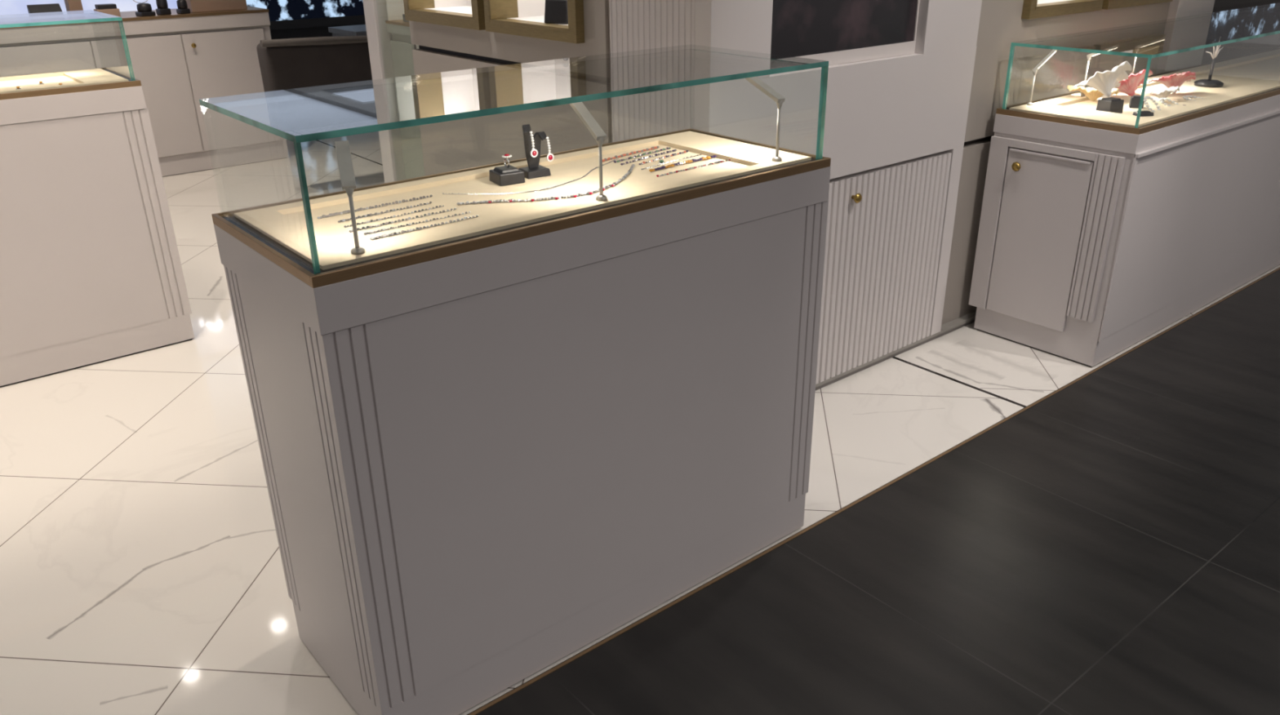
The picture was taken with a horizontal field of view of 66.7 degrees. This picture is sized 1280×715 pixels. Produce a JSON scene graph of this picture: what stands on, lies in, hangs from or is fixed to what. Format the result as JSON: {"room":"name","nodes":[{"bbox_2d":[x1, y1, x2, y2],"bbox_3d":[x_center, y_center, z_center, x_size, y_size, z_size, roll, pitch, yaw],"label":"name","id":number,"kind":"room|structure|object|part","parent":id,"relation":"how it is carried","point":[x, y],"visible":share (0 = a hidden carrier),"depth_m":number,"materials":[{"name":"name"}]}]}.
{"room":"shop","nodes":[
{"label":"shop","id":0,"kind":"room"},
{"bbox_2d":[270,17,515,39],"bbox_3d":[-1.518,-4.428,10.927,7.900,2.000,0.200,-19,30,-35],"label":"wall","id":1,"kind":"structure","parent":0,"point":[320,31],"depth_m":9.66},
{"bbox_2d":[245,0,365,30],"bbox_3d":[-1.932,-4.420,10.358,6.100,1.460,0.080,-19,30,-35],"label":"display screen","id":2,"kind":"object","parent":1,"relation":"in","point":[282,14],"depth_m":9.58,"materials":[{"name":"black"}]},
{"bbox_2d":[408,0,694,175],"bbox_3d":[-0.342,-1.292,2.936,0.050,2.800,1.560,-19,30,-35],"label":"wall","id":3,"kind":"structure","parent":0,"point":[477,141],"depth_m":3.05,"materials":[{"name":"grey paint"}]},
{"bbox_2d":[403,0,485,30],"bbox_3d":[-0.600,-1.439,3.332,0.251,0.550,0.522,-19,30,-35],"label":"display niche","id":4,"kind":"object","parent":3,"relation":"attached to","point":[467,14],"visible":0.74,"depth_m":3.42,"materials":[{"name":"gold metal"}]},
{"bbox_2d":[483,0,584,43],"bbox_3d":[-0.250,-1.269,2.944,0.251,0.550,0.502,-19,30,-35],"label":"display niche","id":5,"kind":"object","parent":3,"relation":"attached to","point":[500,15],"visible":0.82,"depth_m":3.04,"materials":[{"name":"gold metal"}]},
{"bbox_2d":[544,0,568,24],"bbox_3d":[-0.234,-1.097,2.969,0.090,0.140,0.090,14,28,30],"label":"block","id":6,"kind":"object","parent":5,"relation":"in","point":[555,11],"visible":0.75,"depth_m":2.95,"materials":[{"name":"black leather"}]},
{"bbox_2d":[0,119,1279,714],"bbox_3d":[-1.797,-1.159,6.157,16.000,0.050,21.000,-19,30,-35],"label":"floor","id":7,"kind":"structure","parent":0,"point":[1110,545],"depth_m":2.41,"materials":[{"name":"white tile"}]},
{"bbox_2d":[0,0,177,14],"bbox_3d":[-4.188,-1.770,5.643,3.610,1.540,0.140,-19,30,-35],"label":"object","id":8,"kind":"object","parent":7,"relation":"on","point":[6,6],"visible":0.02,"depth_m":6.06,"materials":[{"name":"black"}]},
{"bbox_2d":[0,9,194,387],"bbox_3d":[-2.267,-0.507,3.251,1.165,1.152,0.451,-19,30,-35],"label":"display case","id":9,"kind":"object","parent":7,"relation":"on","point":[91,272],"visible":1,"depth_m":3.30,"materials":[{"name":"white paint"}]},
{"bbox_3d":[-2.275,-1.027,3.017,1.134,0.010,0.424,-19,30,-35],"label":"glass","id":10,"kind":"part","parent":9,"relation":"part of","materials":[{"name":"clear glass"}]},
{"bbox_3d":[-2.273,-0.839,3.101,1.162,0.018,0.450,-19,30,-35],"label":"brass trim","id":11,"kind":"part","parent":9,"relation":"part of","materials":[{"name":"gold metal"}]},
{"bbox_3d":[-1.841,-1.083,3.384,0.010,0.198,0.404,-19,30,-35],"label":"glass panel","id":12,"kind":"part","parent":9,"relation":"part of","materials":[{"name":"clear glass"}]},
{"bbox_3d":[-2.142,-0.868,2.913,1.134,0.198,0.010,-19,30,-35],"label":"glass panel","id":13,"kind":"part","parent":9,"relation":"part of","materials":[{"name":"clear glass"}]},
{"bbox_2d":[0,5,288,176],"bbox_3d":[-3.297,-1.560,5.881,2.091,0.942,0.532,-19,30,-35],"label":"base cabinet","id":14,"kind":"object","parent":7,"relation":"on","point":[179,60],"visible":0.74,"depth_m":5.96,"materials":[{"name":"white paint"}]},
{"bbox_2d":[26,3,62,13],"bbox_3d":[-3.334,-1.935,5.457,0.180,0.090,0.110,-19,30,-35],"label":"block","id":15,"kind":"object","parent":14,"relation":"on","point":[51,7],"visible":0.34,"depth_m":5.45,"materials":[{"name":"black leather"}]},
{"bbox_3d":[-3.343,-1.426,5.570,0.493,0.703,0.014,-19,30,-35],"label":"door","id":16,"kind":"part","parent":14,"relation":"part of","materials":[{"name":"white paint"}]},
{"bbox_2d":[64,0,83,11],"bbox_3d":[-3.307,-2.097,5.658,0.080,0.220,0.110,-19,30,-35],"label":"storage box","id":17,"kind":"object","parent":14,"relation":"on","point":[71,5],"visible":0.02,"depth_m":5.64,"materials":[{"name":"brown cardboard"}]},
{"bbox_2d":[93,3,120,17],"bbox_3d":[-3.092,-2.010,5.636,0.120,0.075,0.080,-19,30,-35],"label":"block","id":18,"kind":"object","parent":14,"relation":"on","point":[108,8],"visible":0.81,"depth_m":5.61,"materials":[{"name":"black leather"}]},
{"bbox_2d":[135,2,155,16],"bbox_3d":[-2.925,-2.055,5.738,0.084,0.070,0.084,18,30,35],"label":"block","id":19,"kind":"object","parent":14,"relation":"on","point":[144,9],"visible":1,"depth_m":5.71,"materials":[{"name":"black leather"}]},
{"bbox_2d":[136,2,151,12],"bbox_3d":[-2.925,-2.066,5.733,0.080,0.046,0.080,18,30,35],"label":"cushion","id":20,"kind":"object","parent":19,"relation":"on","point":[145,6],"depth_m":5.71,"materials":[{"name":"black leather"}]},
{"bbox_3d":[-2.957,-1.560,5.859,0.493,0.703,0.014,-19,30,-35],"label":"door","id":21,"kind":"part","parent":14,"relation":"part of","materials":[{"name":"white paint"}]},
{"bbox_2d":[155,0,171,14],"bbox_3d":[-2.850,-2.100,5.800,0.064,0.100,0.064,18,30,35],"label":"block","id":22,"kind":"object","parent":14,"relation":"on","point":[162,8],"visible":1,"depth_m":5.78,"materials":[{"name":"black leather"}]},
{"bbox_2d":[155,0,168,8],"bbox_3d":[-2.850,-2.116,5.793,0.061,0.065,0.061,18,30,35],"label":"cushion","id":23,"kind":"object","parent":22,"relation":"on","point":[161,4],"depth_m":5.78,"materials":[{"name":"black leather"}]},
{"bbox_2d":[176,0,190,13],"bbox_3d":[-2.759,-2.118,5.860,0.060,0.080,0.060,18,30,35],"label":"block","id":24,"kind":"object","parent":14,"relation":"on","point":[182,6],"visible":1,"depth_m":5.84,"materials":[{"name":"black leather"}]},
{"bbox_2d":[176,0,187,8],"bbox_3d":[-2.759,-2.130,5.855,0.057,0.052,0.057,18,30,35],"label":"cushion","id":25,"kind":"object","parent":24,"relation":"on","point":[181,4],"depth_m":5.84,"materials":[{"name":"black leather"}]},
{"bbox_2d":[186,0,247,12],"bbox_3d":[-2.674,-2.295,6.058,0.343,0.240,0.228,-19,30,-35],"label":"storage box","id":26,"kind":"object","parent":14,"relation":"on","point":[195,6],"visible":0.76,"depth_m":6.00,"materials":[{"name":"beige cardboard"}]},
{"bbox_3d":[-2.572,-1.695,6.148,0.493,0.703,0.014,-19,30,-35],"label":"door","id":27,"kind":"part","parent":14,"relation":"part of","materials":[{"name":"white paint"}]},
{"bbox_2d":[256,35,377,131],"bbox_3d":[-1.651,-1.644,6.117,1.632,0.865,0.882,-19,30,-35],"label":"sofa","id":28,"kind":"object","parent":7,"relation":"on","point":[307,82],"visible":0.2,"depth_m":5.46,"materials":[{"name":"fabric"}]},
{"bbox_2d":[328,24,367,36],"bbox_3d":[-1.911,-2.578,8.478,1.370,0.640,0.540,-19,30,-35],"label":"countertop","id":29,"kind":"structure","parent":7,"relation":"on","point":[357,29],"depth_m":7.99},
{"bbox_2d":[362,0,405,182],"bbox_3d":[-1.035,-1.641,3.733,0.090,2.800,0.095,-19,30,-35],"label":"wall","id":30,"kind":"structure","parent":7,"relation":"on","point":[370,6],"depth_m":3.93,"materials":[{"name":"paint"}]},
{"bbox_2d":[376,0,425,181],"bbox_3d":[-0.770,-1.631,3.704,0.440,2.800,0.280,-19,30,-35],"label":"wall","id":31,"kind":"structure","parent":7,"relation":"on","point":[402,47],"depth_m":3.87,"materials":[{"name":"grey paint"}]},
{"bbox_2d":[385,0,404,20],"bbox_3d":[-0.761,-2.127,3.495,0.400,1.725,0.280,-19,30,-35],"label":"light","id":32,"kind":"object","parent":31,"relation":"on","point":[395,8],"depth_m":3.83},
{"bbox_2d":[402,13,408,22],"bbox_3d":[-0.858,-1.327,3.772,0.100,0.040,0.080,-19,30,-35],"label":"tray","id":33,"kind":"object","parent":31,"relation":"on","point":[403,15],"visible":0.1,"depth_m":3.76,"materials":[{"name":"grey"}]},
{"bbox_2d":[199,44,831,714],"bbox_3d":[-0.173,-0.003,2.073,1.165,1.152,0.451,-19,30,-35],"label":"display case","id":34,"kind":"object","parent":7,"relation":"on","point":[493,443],"visible":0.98,"depth_m":1.84,"materials":[{"name":"white paint"}]},
{"bbox_3d":[-0.613,-0.278,1.557,0.010,0.198,0.404,-19,30,-35],"label":"glass panel","id":35,"kind":"part","parent":34,"relation":"part of","materials":[{"name":"clear glass"}]},
{"bbox_2d":[334,140,364,254],"bbox_3d":[-0.450,-0.248,1.509,0.021,0.164,0.070,-9,25,-17],"label":"lamp","id":36,"kind":"object","parent":34,"relation":"on","point":[344,162],"visible":1,"depth_m":1.49,"materials":[{"name":"silver metal"}]},
{"bbox_2d":[317,195,432,218],"bbox_3d":[-0.486,-0.279,1.794,0.230,0.006,0.008,-19,30,-35],"label":"bracelet","id":37,"kind":"object","parent":34,"relation":"on","point":[423,197],"visible":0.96,"depth_m":1.79,"materials":[{"name":"white metal"}]},
{"bbox_2d":[337,201,431,222],"bbox_3d":[-0.460,-0.264,1.761,0.188,0.005,0.008,-20,31,-36],"label":"bracelet","id":38,"kind":"object","parent":34,"relation":"on","point":[430,202],"visible":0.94,"depth_m":1.75,"materials":[{"name":"white metal"}]},
{"bbox_2d":[343,204,444,227],"bbox_3d":[-0.436,-0.253,1.736,0.200,0.004,0.007,-20,31,-37],"label":"bracelet","id":39,"kind":"object","parent":34,"relation":"on","point":[440,206],"visible":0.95,"depth_m":1.73,"materials":[{"name":"white metal"}]},
{"bbox_2d":[348,208,456,232],"bbox_3d":[-0.415,-0.243,1.713,0.211,0.005,0.007,-20,31,-37],"label":"bracelet","id":40,"kind":"object","parent":34,"relation":"on","point":[443,211],"visible":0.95,"depth_m":1.70,"materials":[{"name":"white metal"}]},
{"bbox_2d":[364,211,471,235],"bbox_3d":[-0.386,-0.235,1.696,0.207,0.004,0.007,-19,30,-35],"label":"bracelet","id":41,"kind":"object","parent":34,"relation":"on","point":[466,212],"visible":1,"depth_m":1.69,"materials":[{"name":"white metal"}]},
{"bbox_2d":[369,214,478,239],"bbox_3d":[-0.367,-0.224,1.669,0.209,0.005,0.007,-20,30,-36],"label":"bracelet","id":42,"kind":"object","parent":34,"relation":"on","point":[477,215],"visible":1,"depth_m":1.66,"materials":[{"name":"white metal"}]},
{"bbox_2d":[488,164,524,186],"bbox_3d":[-0.269,-0.369,1.959,0.055,0.029,0.056,-15,28,-28],"label":"block","id":43,"kind":"object","parent":34,"relation":"on","point":[502,175],"visible":1,"depth_m":1.94,"materials":[{"name":"black leather"}]},
{"bbox_2d":[502,153,511,167],"bbox_3d":[-0.266,-0.394,1.949,0.021,0.030,0.022,4,25,9],"label":"ring","id":44,"kind":"object","parent":43,"relation":"on","point":[505,156],"visible":1,"depth_m":1.94,"materials":[{"name":"white metal"}]},
{"bbox_3d":[-0.180,-0.523,1.839,1.134,0.010,0.424,-19,30,-35],"label":"glass","id":45,"kind":"part","parent":34,"relation":"part of","materials":[{"name":"clear glass"}]},
{"bbox_3d":[-0.178,-0.336,1.923,1.162,0.018,0.450,-19,30,-35],"label":"brass trim","id":46,"kind":"part","parent":34,"relation":"part of","materials":[{"name":"gold metal"}]},
{"bbox_2d":[442,158,618,194],"bbox_3d":[-0.181,-0.360,1.970,0.441,0.003,0.116,-19,30,-35],"label":"necklace","id":47,"kind":"object","parent":34,"relation":"on","point":[617,158],"visible":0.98,"depth_m":1.90,"materials":[{"name":"white metal"}]},
{"bbox_2d":[518,124,551,178],"bbox_3d":[-0.219,-0.427,1.991,0.054,0.107,0.048,-16,28,-30],"label":"stand","id":48,"kind":"object","parent":34,"relation":"on","point":[534,170],"visible":0.93,"depth_m":1.99,"materials":[{"name":"black leather"}]},
{"bbox_3d":[-0.226,-0.428,1.977,0.028,0.093,0.023,-16,28,-30],"label":"arm","id":49,"kind":"part","parent":48,"relation":"part of","materials":[{"name":"black leather"}]},
{"bbox_2d":[529,130,537,157],"bbox_3d":[-0.214,-0.430,1.958,0.017,0.053,0.008,-19,30,-35],"label":"earring","id":50,"kind":"object","parent":48,"relation":"hanging from","point":[534,152],"visible":1,"depth_m":1.96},
{"bbox_3d":[-0.217,-0.435,1.955,0.010,0.040,0.006,-19,30,-35],"label":"diamond chain","id":51,"kind":"part","parent":50,"relation":"part of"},
{"bbox_3d":[-0.205,-0.425,1.992,0.028,0.075,0.023,-16,28,-30],"label":"arm","id":52,"kind":"part","parent":48,"relation":"part of","materials":[{"name":"black leather"}]},
{"bbox_2d":[546,136,554,161],"bbox_3d":[-0.184,-0.427,1.989,0.017,0.051,0.008,-19,30,-35],"label":"earring","id":53,"kind":"object","parent":48,"relation":"hanging from","point":[550,157],"visible":1,"depth_m":1.99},
{"bbox_3d":[-0.187,-0.432,1.986,0.010,0.038,0.006,-19,30,-35],"label":"diamond chain","id":54,"kind":"part","parent":53,"relation":"part of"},
{"bbox_2d":[456,164,635,204],"bbox_3d":[-0.136,-0.331,1.899,0.446,0.006,0.123,-21,31,-38],"label":"necklace","id":55,"kind":"object","parent":34,"relation":"on","point":[629,171],"visible":0.98,"depth_m":1.83,"materials":[{"name":"white gold"},{"name":"red gemstone"}]},
{"bbox_3d":[-0.143,-0.330,1.904,0.439,0.001,0.125,-19,30,-35],"label":"chain","id":56,"kind":"part","parent":55,"relation":"part of","materials":[{"name":"white metal"}]},
{"bbox_3d":[-0.048,-0.365,1.735,1.134,0.198,0.010,-19,30,-35],"label":"glass panel","id":57,"kind":"part","parent":34,"relation":"part of","materials":[{"name":"clear glass"}]},
{"bbox_2d":[569,102,607,200],"bbox_3d":[-0.093,-0.383,1.792,0.021,0.170,0.100,-16,28,-30],"label":"lamp","id":58,"kind":"object","parent":34,"relation":"on","point":[579,108],"visible":0.91,"depth_m":1.77,"materials":[{"name":"silver metal"}]},
{"bbox_2d":[602,146,658,161],"bbox_3d":[-0.023,-0.456,2.175,0.011,0.006,0.194,20,31,38],"label":"bracelet","id":59,"kind":"object","parent":34,"relation":"on","point":[655,147],"visible":0.95,"depth_m":2.17,"materials":[{"name":"white metal"}]},
{"bbox_2d":[613,146,671,163],"bbox_3d":[0.006,-0.452,2.166,0.009,0.006,0.188,20,31,38],"label":"bracelet","id":60,"kind":"object","parent":34,"relation":"on","point":[667,148],"visible":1,"depth_m":2.17,"materials":[{"name":"white metal"}]},
{"bbox_2d":[620,149,676,165],"bbox_3d":[0.020,-0.443,2.145,0.010,0.005,0.186,20,31,38],"label":"bracelet","id":61,"kind":"object","parent":34,"relation":"on","point":[673,150],"visible":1,"depth_m":2.14,"materials":[{"name":"white metal"}]},
{"bbox_2d":[639,150,688,164],"bbox_3d":[0.053,-0.441,2.140,0.009,0.005,0.167,19,31,38],"label":"bracelet","id":62,"kind":"object","parent":34,"relation":"on","point":[686,151],"visible":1,"depth_m":2.14,"materials":[{"name":"white metal"}]},
{"bbox_2d":[640,154,701,169],"bbox_3d":[0.069,-0.425,2.106,0.007,0.003,0.193,21,32,40],"label":"bracelet","id":63,"kind":"object","parent":34,"relation":"on","point":[672,161],"visible":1,"depth_m":2.10,"materials":[{"name":"white metal"}]},
{"bbox_2d":[648,155,716,172],"bbox_3d":[0.092,-0.417,2.083,0.198,0.008,0.013,-20,31,-37],"label":"bracelet","id":64,"kind":"object","parent":34,"relation":"on","point":[701,158],"visible":1,"depth_m":2.08,"materials":[{"name":"white metal"}]},
{"bbox_2d":[656,159,730,177],"bbox_3d":[0.119,-0.402,2.052,0.227,0.005,0.008,-20,31,-36],"label":"bracelet","id":65,"kind":"object","parent":34,"relation":"on","point":[727,160],"visible":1,"depth_m":2.05,"materials":[{"name":"white metal"}]},
{"bbox_2d":[745,76,785,161],"bbox_3d":[0.265,-0.509,2.066,0.021,0.168,0.104,-18,30,-34],"label":"lamp","id":66,"kind":"object","parent":34,"relation":"on","point":[765,88],"visible":0.91,"depth_m":2.04,"materials":[{"name":"silver metal"}]},
{"bbox_3d":[0.254,-0.580,2.206,0.010,0.198,0.404,-19,30,-35],"label":"glass panel","id":67,"kind":"part","parent":34,"relation":"part of","materials":[{"name":"clear glass"}]},
{"bbox_2d":[467,266,1279,714],"bbox_3d":[1.074,0.235,2.976,16.000,0.052,0.012,-19,30,-35],"label":"trim","id":68,"kind":"structure","parent":7,"relation":"on","point":[653,614],"depth_m":2.47,"materials":[{"name":"gold metal"}]},
{"bbox_2d":[968,2,1279,367],"bbox_3d":[2.383,-0.852,4.037,2.638,1.036,0.507,-19,30,-35],"label":"display case","id":69,"kind":"object","parent":7,"relation":"on","point":[1100,231],"visible":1,"depth_m":3.39,"materials":[{"name":"white paint"}]},
{"bbox_3d":[2.242,-1.296,4.050,2.574,0.214,0.010,-19,30,-35],"label":"glass panel","id":70,"kind":"part","parent":69,"relation":"part of","materials":[{"name":"clear glass"}]},
{"bbox_3d":[1.400,-0.880,3.147,0.010,0.214,0.449,-19,30,-35],"label":"glass panel","id":71,"kind":"part","parent":69,"relation":"part of","materials":[{"name":"clear glass"}]},
{"bbox_3d":[1.290,-0.654,3.328,0.027,0.034,0.034,-19,30,-35],"label":"knob","id":72,"kind":"part","parent":69,"relation":"part of","materials":[{"name":"gold metal"}]},
{"bbox_3d":[1.372,-0.405,3.363,0.019,0.595,0.299,-19,30,-35],"label":"door","id":73,"kind":"part","parent":69,"relation":"part of","materials":[{"name":"white paint"}]},
{"bbox_2d":[1026,48,1057,105],"bbox_3d":[1.384,-0.968,3.348,0.070,0.193,0.021,8,26,19],"label":"lamp","id":74,"kind":"object","parent":69,"relation":"on","point":[1035,68],"visible":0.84,"depth_m":3.34,"materials":[{"name":"silver metal"}]},
{"bbox_2d":[1080,53,1099,93],"bbox_3d":[1.675,-1.052,3.546,0.104,0.178,0.021,17,30,35],"label":"lamp","id":75,"kind":"object","parent":69,"relation":"on","point":[1089,56],"visible":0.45,"depth_m":3.56,"materials":[{"name":"silver metal"}]},
{"bbox_2d":[1066,84,1119,101],"bbox_3d":[1.625,-0.951,3.499,0.173,0.064,0.112,13,28,28],"label":"shell","id":76,"kind":"object","parent":69,"relation":"on","point":[1093,94],"visible":0.8,"depth_m":3.49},
{"bbox_2d":[1080,71,1128,97],"bbox_3d":[1.698,-0.989,3.530,0.172,0.103,0.093,-15,28,-29],"label":"shell","id":77,"kind":"object","parent":69,"relation":"on","point":[1117,84],"visible":0.27,"depth_m":3.53,"materials":[{"name":"beige"}]},
{"bbox_2d":[1095,97,1124,113],"bbox_3d":[1.594,-0.854,3.295,0.068,0.049,0.056,-13,27,-25],"label":"block","id":78,"kind":"object","parent":69,"relation":"on","point":[1113,104],"visible":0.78,"depth_m":3.28,"materials":[{"name":"black leather"}]},
{"bbox_2d":[1074,60,1132,97],"bbox_3d":[1.594,-0.951,3.303,0.195,0.124,0.119,-14,27,-27],"label":"shell","id":79,"kind":"object","parent":78,"relation":"on","point":[1104,82],"visible":1,"depth_m":3.29,"materials":[{"name":"white"}]},
{"bbox_2d":[1131,56,1136,73],"bbox_3d":[1.960,-1.151,3.760,0.104,0.178,0.021,17,30,35],"label":"lamp","id":80,"kind":"object","parent":69,"relation":"on","point":[1135,60],"visible":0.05,"depth_m":3.79,"materials":[{"name":"silver metal"}]},
{"bbox_2d":[1117,69,1152,96],"bbox_3d":[1.818,-1.021,3.598,0.171,0.103,0.088,-11,26,-22],"label":"shell","id":81,"kind":"object","parent":69,"relation":"on","point":[1129,86],"visible":0.85,"depth_m":3.59,"materials":[{"name":"pink"}]},
{"bbox_2d":[1128,94,1144,108],"bbox_3d":[1.733,-0.893,3.390,0.044,0.039,0.044,9,26,20],"label":"block","id":82,"kind":"object","parent":69,"relation":"on","point":[1134,102],"visible":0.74,"depth_m":3.38,"materials":[{"name":"black leather"}]},
{"bbox_3d":[2.389,-1.125,3.933,2.602,0.018,0.495,-19,30,-35],"label":"brass trim","id":83,"kind":"part","parent":69,"relation":"part of","materials":[{"name":"gold metal"}]},
{"bbox_2d":[1132,110,1153,116],"bbox_3d":[1.653,-0.799,3.193,0.056,0.021,0.036,-5,24,-9],"label":"block","id":84,"kind":"object","parent":69,"relation":"on","point":[1144,113],"visible":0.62,"depth_m":3.18,"materials":[{"name":"black leather"}]},
{"bbox_3d":[2.535,-1.154,3.726,2.574,0.214,0.010,-19,30,-35],"label":"glass panel","id":85,"kind":"part","parent":69,"relation":"part of","materials":[{"name":"clear glass"}]},
{"bbox_3d":[2.387,-1.327,3.842,2.574,0.010,0.469,-19,30,-35],"label":"glass","id":86,"kind":"part","parent":69,"relation":"part of","materials":[{"name":"clear glass"}]},
{"bbox_2d":[1143,96,1160,111],"bbox_3d":[1.725,-0.850,3.274,0.077,0.055,0.056,-19,30,-35],"label":"bracelet","id":87,"kind":"object","parent":69,"relation":"on","point":[1145,97],"visible":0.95,"depth_m":3.27,"materials":[{"name":"white metal"}]},
{"bbox_2d":[1150,85,1179,101],"bbox_3d":[1.890,-0.945,3.483,0.081,0.061,0.126,22,32,40],"label":"shell","id":88,"kind":"object","parent":69,"relation":"on","point":[1163,93],"visible":0.95,"depth_m":3.46,"materials":[{"name":"white"}]},
{"bbox_2d":[1159,97,1177,106],"bbox_3d":[1.838,-0.883,3.375,0.073,0.029,0.066,-19,30,-35],"label":"bracelet","id":89,"kind":"object","parent":69,"relation":"on","point":[1161,100],"visible":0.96,"depth_m":3.38,"materials":[{"name":"white metal"}]},
{"bbox_2d":[1148,71,1195,93],"bbox_3d":[2.013,-1.031,3.632,0.169,0.091,0.113,-5,24,-9],"label":"shell","id":90,"kind":"object","parent":69,"relation":"on","point":[1175,80],"visible":0.84,"depth_m":3.62,"materials":[{"name":"pink"}]},
{"bbox_2d":[1182,94,1200,100],"bbox_3d":[1.983,-0.924,3.475,0.081,0.019,0.079,-19,30,-35],"label":"bracelet","id":91,"kind":"object","parent":69,"relation":"on","point":[1185,97],"visible":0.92,"depth_m":3.49,"materials":[{"name":"white metal"}]},
{"bbox_2d":[1194,44,1223,87],"bbox_3d":[2.226,-1.148,3.772,0.103,0.180,0.103,-1,24,-2],"label":"jewelry stand","id":92,"kind":"object","parent":69,"relation":"on","point":[1209,82],"visible":0.92,"depth_m":3.77,"materials":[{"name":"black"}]},
{"bbox_3d":[2.226,-1.125,3.783,0.011,0.090,0.012,-19,30,-35],"label":"post","id":93,"kind":"part","parent":92,"relation":"part of","materials":[{"name":"black leather"}]},
{"bbox_2d":[693,0,982,335],"bbox_3d":[0.506,-1.248,2.814,1.194,2.802,0.400,-19,30,-35],"label":"wall column","id":94,"kind":"structure","parent":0,"point":[881,112],"depth_m":2.91,"materials":[{"name":"paint"}]},
{"bbox_2d":[770,0,919,65],"bbox_3d":[0.578,-1.411,2.586,0.685,1.213,0.022,-19,30,-35],"label":"wall screen","id":95,"kind":"object","parent":94,"relation":"attached to","point":[837,32],"visible":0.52,"depth_m":2.79,"materials":[{"name":"black glass"}]},
{"bbox_2d":[815,151,951,384],"bbox_3d":[0.792,-0.293,3.212,0.674,0.668,0.059,-19,30,-35],"label":"door","id":96,"kind":"structure","parent":94,"relation":"attached to","point":[885,224],"depth_m":3.21,"materials":[{"name":"paint"}]},
{"bbox_3d":[0.665,-0.492,2.990,0.032,0.031,0.030,-19,30,-35],"label":"knob","id":97,"kind":"part","parent":96,"relation":"part of","materials":[{"name":"gold metal"}]},
{"bbox_2d":[830,151,943,179],"bbox_3d":[0.764,-0.314,3.240,0.682,0.682,0.024,-19,30,-35],"label":"trim","id":98,"kind":"structure","parent":94,"relation":"attached to","point":[942,151],"depth_m":3.11,"materials":[{"name":"paint"}]},
{"bbox_2d":[941,0,1214,324],"bbox_3d":[1.742,-1.618,3.569,1.788,2.770,0.120,-19,30,-35],"label":"wall","id":99,"kind":"structure","parent":0,"point":[1001,24],"depth_m":3.52,"materials":[{"name":"beige paint"}]},
{"bbox_2d":[815,310,976,390],"bbox_3d":[1.336,-0.179,3.793,3.029,0.030,0.057,-19,30,-35],"label":"baseboard","id":100,"kind":"structure","parent":99,"relation":"attached to","point":[948,327],"depth_m":3.48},
{"bbox_2d":[1021,0,1102,19],"bbox_3d":[1.440,-1.512,3.441,0.502,0.550,0.251,-19,30,-35],"label":"display niche","id":101,"kind":"object","parent":99,"relation":"attached to","point":[1032,9],"visible":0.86,"depth_m":3.44,"materials":[{"name":"gold metal"}]},
{"bbox_2d":[1102,0,1172,8],"bbox_3d":[1.873,-1.664,3.766,0.537,0.550,0.251,-19,30,-35],"label":"display niche","id":102,"kind":"object","parent":99,"relation":"attached to","point":[1107,4],"visible":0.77,"depth_m":3.71,"materials":[{"name":"gold metal"}]},
{"bbox_2d":[1200,0,1279,64],"bbox_3d":[4.723,-3.223,7.100,7.750,2.800,0.100,-19,30,-35],"label":"wall","id":103,"kind":"structure","parent":0,"point":[1238,48],"depth_m":7.17,"materials":[{"name":"grey paint"}]},
{"bbox_2d":[1213,0,1268,8],"bbox_3d":[3.980,-3.124,6.363,5.500,1.560,0.045,-19,30,-35],"label":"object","id":104,"kind":"structure","parent":103,"relation":"in","point":[1218,3],"depth_m":6.72,"materials":[{"name":"black"}]}
]}

